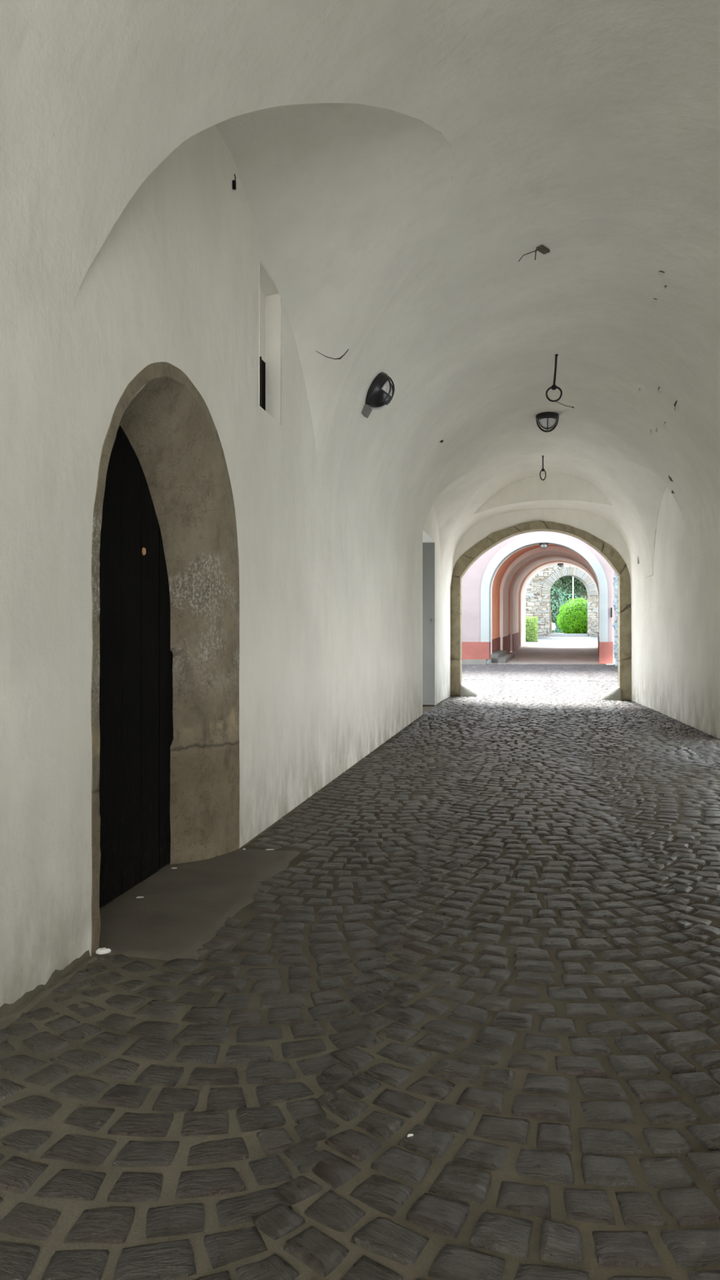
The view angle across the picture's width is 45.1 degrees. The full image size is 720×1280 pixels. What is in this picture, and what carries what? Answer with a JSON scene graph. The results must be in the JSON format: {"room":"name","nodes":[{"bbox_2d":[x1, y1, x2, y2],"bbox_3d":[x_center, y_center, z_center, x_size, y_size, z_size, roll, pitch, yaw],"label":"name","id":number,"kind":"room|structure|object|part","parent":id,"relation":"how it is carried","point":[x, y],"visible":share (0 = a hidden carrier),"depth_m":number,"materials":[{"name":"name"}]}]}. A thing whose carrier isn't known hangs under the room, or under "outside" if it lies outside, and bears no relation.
{"room":"vaulted passageway","nodes":[
{"label":"vaulted passageway","id":0,"kind":"room"},
{"bbox_2d":[0,124,450,1006],"bbox_3d":[-1.403,-0.960,8.636,2.542,4.920,29.530,0,0,10],"label":"wall","id":1,"kind":"structure","parent":0,"point":[331,615],"depth_m":5.21,"materials":[{"name":"paint"}]},
{"bbox_2d":[0,950,97,1029],"bbox_3d":[-1.488,1.472,2.798,0.066,0.076,2.601,0,0,11],"label":"baseboard","id":2,"kind":"structure","parent":1,"relation":"attached to","point":[9,1013],"depth_m":3.64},
{"bbox_2d":[90,361,239,955],"bbox_3d":[-1.245,-0.053,5.197,0.399,3.113,2.166,0,0,10],"label":"door","id":3,"kind":"structure","parent":1,"relation":"in","point":[165,576],"depth_m":5.51,"materials":[{"name":"stone"}]},
{"bbox_3d":[-1.328,-0.545,5.329,0.008,0.048,0.047,0,0,10],"label":"lock plate","id":4,"kind":"part","parent":3,"relation":"part of","materials":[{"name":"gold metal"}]},
{"bbox_2d":[232,173,235,190],"bbox_3d":[-0.888,-3.223,6.092,0.034,0.106,0.016,0,0,10],"label":"peg","id":5,"kind":"object","parent":1,"relation":"attached to","point":[234,180],"visible":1,"depth_m":6.08,"materials":[{"name":"black metal"}]},
{"bbox_2d":[259,288,265,410],"bbox_3d":[-0.859,-2.370,7.023,0.042,1.120,0.620,0,0,10],"label":"window","id":6,"kind":"structure","parent":1,"relation":"in","point":[262,297],"depth_m":7.24,"materials":[{"name":"paint"}]},
{"bbox_3d":[-0.866,-2.635,7.024,0.028,0.590,0.620,0,0,10],"label":"panel","id":7,"kind":"part","parent":6,"relation":"part of","materials":[{"name":"paint"}]},
{"bbox_3d":[-0.866,-2.075,7.024,0.028,0.530,0.620,0,0,10],"label":"pane","id":8,"kind":"part","parent":6,"relation":"part of","materials":[{"name":"black glass"}]},
{"bbox_2d":[422,542,435,705],"bbox_3d":[0.508,-0.370,19.933,2.414,3.700,0.095,0,0,10],"label":"door","id":9,"kind":"structure","parent":1,"relation":"in","point":[428,548],"depth_m":19.73,"materials":[{"name":"grey paint"}]},
{"bbox_2d":[0,695,719,1279],"bbox_3d":[1.915,1.506,8.333,6.100,0.051,30.077,0,0,10],"label":"floor","id":10,"kind":"structure","parent":0,"point":[491,939],"depth_m":3.18,"materials":[{"name":"stone"}]},
{"bbox_2d":[99,848,299,960],"bbox_3d":[-1.071,1.499,5.172,1.007,0.027,2.140,0,0,10],"label":"doorstep","id":11,"kind":"object","parent":10,"relation":"on","point":[182,908],"visible":0.64,"depth_m":4.90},
{"bbox_2d":[95,947,111,954],"bbox_3d":[-1.227,1.486,4.143,0.070,0.020,0.034,0,0,-19],"label":"chip","id":12,"kind":"object","parent":11,"relation":"on","point":[102,950],"visible":1,"depth_m":4.13,"materials":[{"name":"white stone"}]},
{"bbox_2d":[460,683,477,697],"bbox_3d":[2.906,1.330,23.024,0.448,0.340,0.520,0,0,10],"label":"guard stone","id":13,"kind":"object","parent":10,"relation":"on","point":[465,691],"visible":0.99,"depth_m":22.88,"materials":[{"name":"stone"}]},
{"bbox_2d":[450,520,631,700],"bbox_3d":[4.603,-0.782,22.494,4.760,4.574,0.518,0,0,21],"label":"stone arch","id":14,"kind":"object","parent":10,"relation":"on","point":[606,550],"visible":0.94,"depth_m":22.19,"materials":[{"name":"stone"}]},
{"bbox_2d":[600,686,621,700],"bbox_3d":[6.266,1.330,21.695,0.455,0.340,0.520,0,0,10],"label":"guard stone","id":15,"kind":"object","parent":10,"relation":"on","point":[615,694],"visible":1,"depth_m":21.53,"materials":[{"name":"stone"}]},
{"bbox_2d":[0,0,719,574],"bbox_3d":[1.918,-2.750,7.247,5.515,2.700,27.938,0,0,10],"label":"ceiling","id":16,"kind":"structure","parent":0,"point":[587,131],"depth_m":7.03,"materials":[{"name":"white paint"}]},
{"bbox_2d":[315,349,348,359],"bbox_3d":[-0.276,-2.644,8.002,0.349,0.105,0.014,0,0,1],"label":"strand","id":17,"kind":"object","parent":16,"relation":"attached to","point":[342,356],"visible":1,"depth_m":8.00,"materials":[{"name":"grey metal"}]},
{"bbox_2d":[361,372,394,417],"bbox_3d":[0.188,-2.738,9.662,0.402,0.470,0.415,0,0,10],"label":"wall lamp","id":18,"kind":"object","parent":16,"relation":"attached to","point":[378,396],"visible":1,"depth_m":9.53,"materials":[{"name":"black metal"}]},
{"bbox_2d":[518,244,550,262],"bbox_3d":[1.822,-4.022,9.057,0.295,0.152,0.183,0,0,26],"label":"junction box","id":19,"kind":"object","parent":16,"relation":"attached to","point":[544,250],"visible":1,"depth_m":9.00,"materials":[{"name":"black metal"}]},
{"bbox_2d":[539,455,546,479],"bbox_3d":[4.074,-3.841,19.288,0.142,0.578,0.068,0,0,10],"label":"ring","id":20,"kind":"object","parent":16,"relation":"hanging from","point":[543,468],"visible":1,"depth_m":19.28,"materials":[{"name":"black metal"}]},
{"bbox_3d":[4.074,-3.939,19.288,0.070,0.380,0.068,0,0,10],"label":"rod","id":21,"kind":"part","parent":20,"relation":"part of","materials":[{"name":"black metal"}]},
{"bbox_2d":[535,411,559,432],"bbox_3d":[3.406,-3.937,15.749,0.414,0.325,0.414,0,0,10],"label":"ceiling lamp","id":22,"kind":"object","parent":16,"relation":"attached to","point":[547,420],"visible":1,"depth_m":15.63,"materials":[{"name":"black metal"}]},
{"bbox_2d":[545,354,573,408],"bbox_3d":[2.870,-3.725,12.441,0.400,0.811,0.068,0,0,10],"label":"ring","id":23,"kind":"object","parent":16,"relation":"hanging from","point":[553,387],"visible":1,"depth_m":12.44,"materials":[{"name":"black metal"}]},
{"bbox_3d":[2.804,-3.862,12.453,0.109,0.538,0.068,0,0,10],"label":"rod","id":24,"kind":"part","parent":23,"relation":"part of","materials":[{"name":"black metal"}]},
{"bbox_2d":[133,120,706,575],"bbox_3d":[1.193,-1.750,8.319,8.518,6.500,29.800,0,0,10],"label":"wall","id":25,"kind":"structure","parent":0,"point":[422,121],"depth_m":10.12,"materials":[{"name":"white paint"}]},
{"bbox_2d":[492,544,568,639],"bbox_3d":[9.286,-1.834,41.578,4.460,5.474,14.802,0,0,15],"label":"ceiling","id":26,"kind":"structure","parent":0,"point":[500,572],"depth_m":37.95,"materials":[{"name":"paint"}]},
{"bbox_2d":[462,531,616,664],"bbox_3d":[8.095,-2.052,34.316,16.673,6.111,1.128,0,0,-3],"label":"wall","id":27,"kind":"structure","parent":0,"point":[472,579],"depth_m":34.17,"materials":[{"name":"paint"}]},
{"bbox_2d":[480,533,608,663],"bbox_3d":[7.235,-1.625,34.224,4.942,5.120,0.539,0,0,4],"label":"arch surround","id":28,"kind":"object","parent":27,"relation":"attached to","point":[518,544],"visible":0.98,"depth_m":33.99,"materials":[{"name":"white paint"}]},
{"bbox_2d":[539,542,548,548],"bbox_3d":[7.270,-3.727,34.246,0.340,0.214,0.340,0,0,10],"label":"ceiling lamp","id":29,"kind":"object","parent":28,"relation":"attached to","point":[543,545],"visible":1,"depth_m":34.14,"materials":[{"name":"white glass"}]},
{"bbox_2d":[599,641,613,664],"bbox_3d":[9.668,0.498,34.043,0.582,0.881,0.644,0,0,10],"label":"plinth","id":30,"kind":"object","parent":27,"relation":"attached to","point":[606,648],"visible":1,"depth_m":33.76,"materials":[{"name":"paint"}]},
{"bbox_2d":[462,663,617,697],"bbox_3d":[5.975,1.222,28.344,20.000,0.580,11.500,0,0,10],"label":"pavement","id":31,"kind":"structure","parent":0,"point":[562,688],"depth_m":27.54,"materials":[{"name":"grey stone"}]},
{"bbox_2d":[462,659,486,664],"bbox_3d":[3.825,0.874,34.268,2.468,0.238,0.510,0,0,4],"label":"footing","id":32,"kind":"object","parent":31,"relation":"on","point":[464,661],"visible":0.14,"depth_m":33.97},
{"bbox_2d":[462,641,490,659],"bbox_3d":[3.971,0.413,34.420,2.487,0.711,0.578,0,0,4],"label":"plinth","id":33,"kind":"object","parent":32,"relation":"on","point":[470,650],"visible":0.36,"depth_m":34.10,"materials":[{"name":"paint"}]},
{"bbox_2d":[462,678,617,680],"bbox_3d":[3.313,1.258,27.922,10.900,0.018,0.350,0,0,10],"label":"channel","id":34,"kind":"object","parent":31,"relation":"on","point":[462,678],"visible":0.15,"depth_m":27.51,"materials":[{"name":"grey stone"}]},
{"bbox_2d":[452,508,631,633],"bbox_3d":[4.535,-0.922,22.227,4.682,4.855,0.158,0,0,21],"label":"wall","id":35,"kind":"structure","parent":0,"point":[594,524],"depth_m":22.07,"materials":[{"name":"white paint"}]},
{"bbox_2d":[474,474,612,514],"bbox_3d":[4.378,-3.567,21.044,3.499,0.874,0.009,0,0,30],"label":"wall","id":36,"kind":"structure","parent":0,"point":[554,486],"depth_m":20.95,"materials":[{"name":"white paint"}]},
{"bbox_2d":[444,499,642,586],"bbox_3d":[4.525,-2.395,21.597,5.023,1.990,1.401,0,0,26],"label":"ceiling","id":37,"kind":"structure","parent":0,"point":[609,513],"depth_m":21.33,"materials":[{"name":"white paint"}]},
{"bbox_2d":[490,543,599,662],"bbox_3d":[10.539,-3.649,43.135,12.200,9.132,18.623,0,0,10],"label":"archway","id":38,"kind":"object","parent":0,"point":[535,560],"depth_m":43.64,"materials":[{"name":"white paint"}]},
{"bbox_2d":[492,636,500,652],"bbox_3d":[5.889,0.394,37.579,0.044,1.047,3.309,0,0,15],"label":"baseboard","id":39,"kind":"structure","parent":38,"relation":"attached to","point":[496,642],"depth_m":37.59,"materials":[{"name":"brown paint"}]},
{"bbox_2d":[502,635,508,653],"bbox_3d":[6.791,0.291,40.368,0.044,1.019,2.509,0,0,15],"label":"baseboard","id":40,"kind":"structure","parent":38,"relation":"attached to","point":[505,639],"depth_m":40.14,"materials":[{"name":"brown paint"}]},
{"bbox_2d":[508,634,510,652],"bbox_3d":[7.268,0.208,42.645,0.044,1.008,2.209,0,0,15],"label":"baseboard","id":41,"kind":"structure","parent":38,"relation":"attached to","point":[508,634],"depth_m":43.27,"materials":[{"name":"brown paint"}]},
{"bbox_2d":[511,632,519,651],"bbox_3d":[8.156,0.106,45.386,0.044,1.054,3.509,0,0,15],"label":"baseboard","id":42,"kind":"structure","parent":38,"relation":"attached to","point":[515,637],"depth_m":45.04,"materials":[{"name":"brown paint"}]},
{"bbox_2d":[441,462,653,584],"bbox_3d":[4.394,-2.749,20.563,5.276,2.699,1.149,0,0,33],"label":"arch","id":43,"kind":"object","parent":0,"point":[616,498],"depth_m":20.25,"materials":[{"name":"white paint"}]},
{"bbox_2d":[490,644,606,664],"bbox_3d":[9.608,0.623,42.760,4.705,0.655,19.402,0,0,15],"label":"floor","id":44,"kind":"structure","parent":0,"point":[526,654],"depth_m":40.49,"materials":[{"name":"grey stone"}]},
{"bbox_2d":[491,650,514,662],"bbox_3d":[5.997,0.708,36.639,0.706,0.511,4.143,0,0,15],"label":"stone step","id":45,"kind":"structure","parent":44,"relation":"on","point":[498,656],"depth_m":35.41,"materials":[{"name":"grey stone"}]},
{"bbox_2d":[461,456,648,660],"bbox_3d":[4.982,-3.250,22.673,20.012,9.500,0.548,0,0,13],"label":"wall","id":46,"kind":"structure","parent":0,"point":[611,456],"depth_m":23.05,"materials":[{"name":"white paint"}]},
{"bbox_2d":[525,636,597,644],"bbox_3d":[22.308,-0.682,87.241,64.921,1.955,75.562,0,0,10],"label":"floor","id":47,"kind":"structure","parent":0,"point":[541,640],"depth_m":57.50,"materials":[{"name":"white concrete"}]},
{"bbox_2d":[525,616,537,641],"bbox_3d":[11.376,-0.717,59.935,1.718,1.750,6.906,0,0,10],"label":"clipped hedge","id":48,"kind":"object","parent":47,"relation":"on","point":[531,626],"visible":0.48,"depth_m":56.69,"materials":[{"name":"green plant"}]},
{"bbox_2d":[549,633,588,636],"bbox_3d":[15.957,-0.355,66.537,3.000,0.270,0.700,0,0,1],"label":"kerb stone","id":49,"kind":"object","parent":47,"relation":"on","point":[550,634],"visible":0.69,"depth_m":66.19,"materials":[{"name":"stone"}]},
{"bbox_2d":[553,579,587,632],"bbox_3d":[23.242,-4.377,96.073,7.980,11.840,5.855,0,0,10],"label":"leafy tree","id":50,"kind":"object","parent":47,"relation":"on","point":[570,596],"visible":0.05,"depth_m":94.06,"materials":[{"name":"green plant"}]},
{"bbox_2d":[525,564,598,636],"bbox_3d":[16.082,-3.774,66.186,15.039,7.741,0.799,0,0,1],"label":"wall","id":51,"kind":"structure","parent":0,"point":[538,590],"depth_m":65.86,"materials":[{"name":"stone"}]},
{"bbox_2d":[612,572,617,666],"bbox_3d":[9.277,-0.950,29.137,0.716,4.630,8.600,0,0,10],"label":"wall","id":52,"kind":"structure","parent":0,"point":[615,605],"depth_m":32.74,"materials":[{"name":"paint"}]},
{"bbox_2d":[631,486,719,738],"bbox_3d":[4.749,-0.790,7.128,0.590,4.580,28.674,0,0,9],"label":"wall","id":53,"kind":"structure","parent":0,"point":[676,609],"depth_m":16.26,"materials":[{"name":"paint"}]},
{"bbox_3d":[14.305,-0.620,82.034,36.143,0.400,33.649,0,0,10],"label":"floor","id":54,"kind":"structure","parent":0,"visible":0},
{"bbox_2d":[549,594,551,633],"bbox_3d":[17.601,-4.608,80.963,5.705,8.441,3.767,0,0,10],"label":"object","id":55,"kind":"object","parent":54,"relation":"on","point":[550,616],"visible":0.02,"depth_m":81.02,"materials":[{"name":"green plant"}]},
{"bbox_2d":[551,622,555,630],"bbox_3d":[16.726,-1.382,83.974,4.300,1.475,1.800,0,0,10],"label":"parked car","id":56,"kind":"object","parent":54,"relation":"on","point":[553,627],"visible":0.04,"depth_m":82.80,"materials":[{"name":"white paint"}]},
{"bbox_2d":[550,580,569,632],"bbox_3d":[18.145,-3.583,90.723,7.928,10.275,4.531,0,0,10],"label":"leafy tree","id":57,"kind":"object","parent":54,"relation":"on","point":[555,597],"visible":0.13,"depth_m":89.51,"materials":[{"name":"green plant"}]},
{"bbox_2d":[552,576,587,604],"bbox_3d":[21.708,-4.744,84.544,7.197,8.716,4.308,0,0,10],"label":"leafy tree","id":58,"kind":"object","parent":54,"relation":"on","point":[579,585],"visible":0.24,"depth_m":84.19,"materials":[{"name":"green plant"}]},
{"bbox_2d":[555,597,587,633],"bbox_3d":[17.799,-1.906,69.879,3.864,3.036,3.182,0,0,10],"label":"round bush","id":59,"kind":"object","parent":54,"relation":"on","point":[573,618],"visible":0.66,"depth_m":69.00,"materials":[{"name":"green plant"}]},
{"bbox_2d":[572,576,573,599],"bbox_3d":[17.836,-2.990,72.511,0.240,5.180,0.234,0,0,10],"label":"street lamp","id":60,"kind":"object","parent":54,"relation":"on","point":[572,576],"visible":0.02,"depth_m":72.49,"materials":[{"name":"white metal"}]}
]}

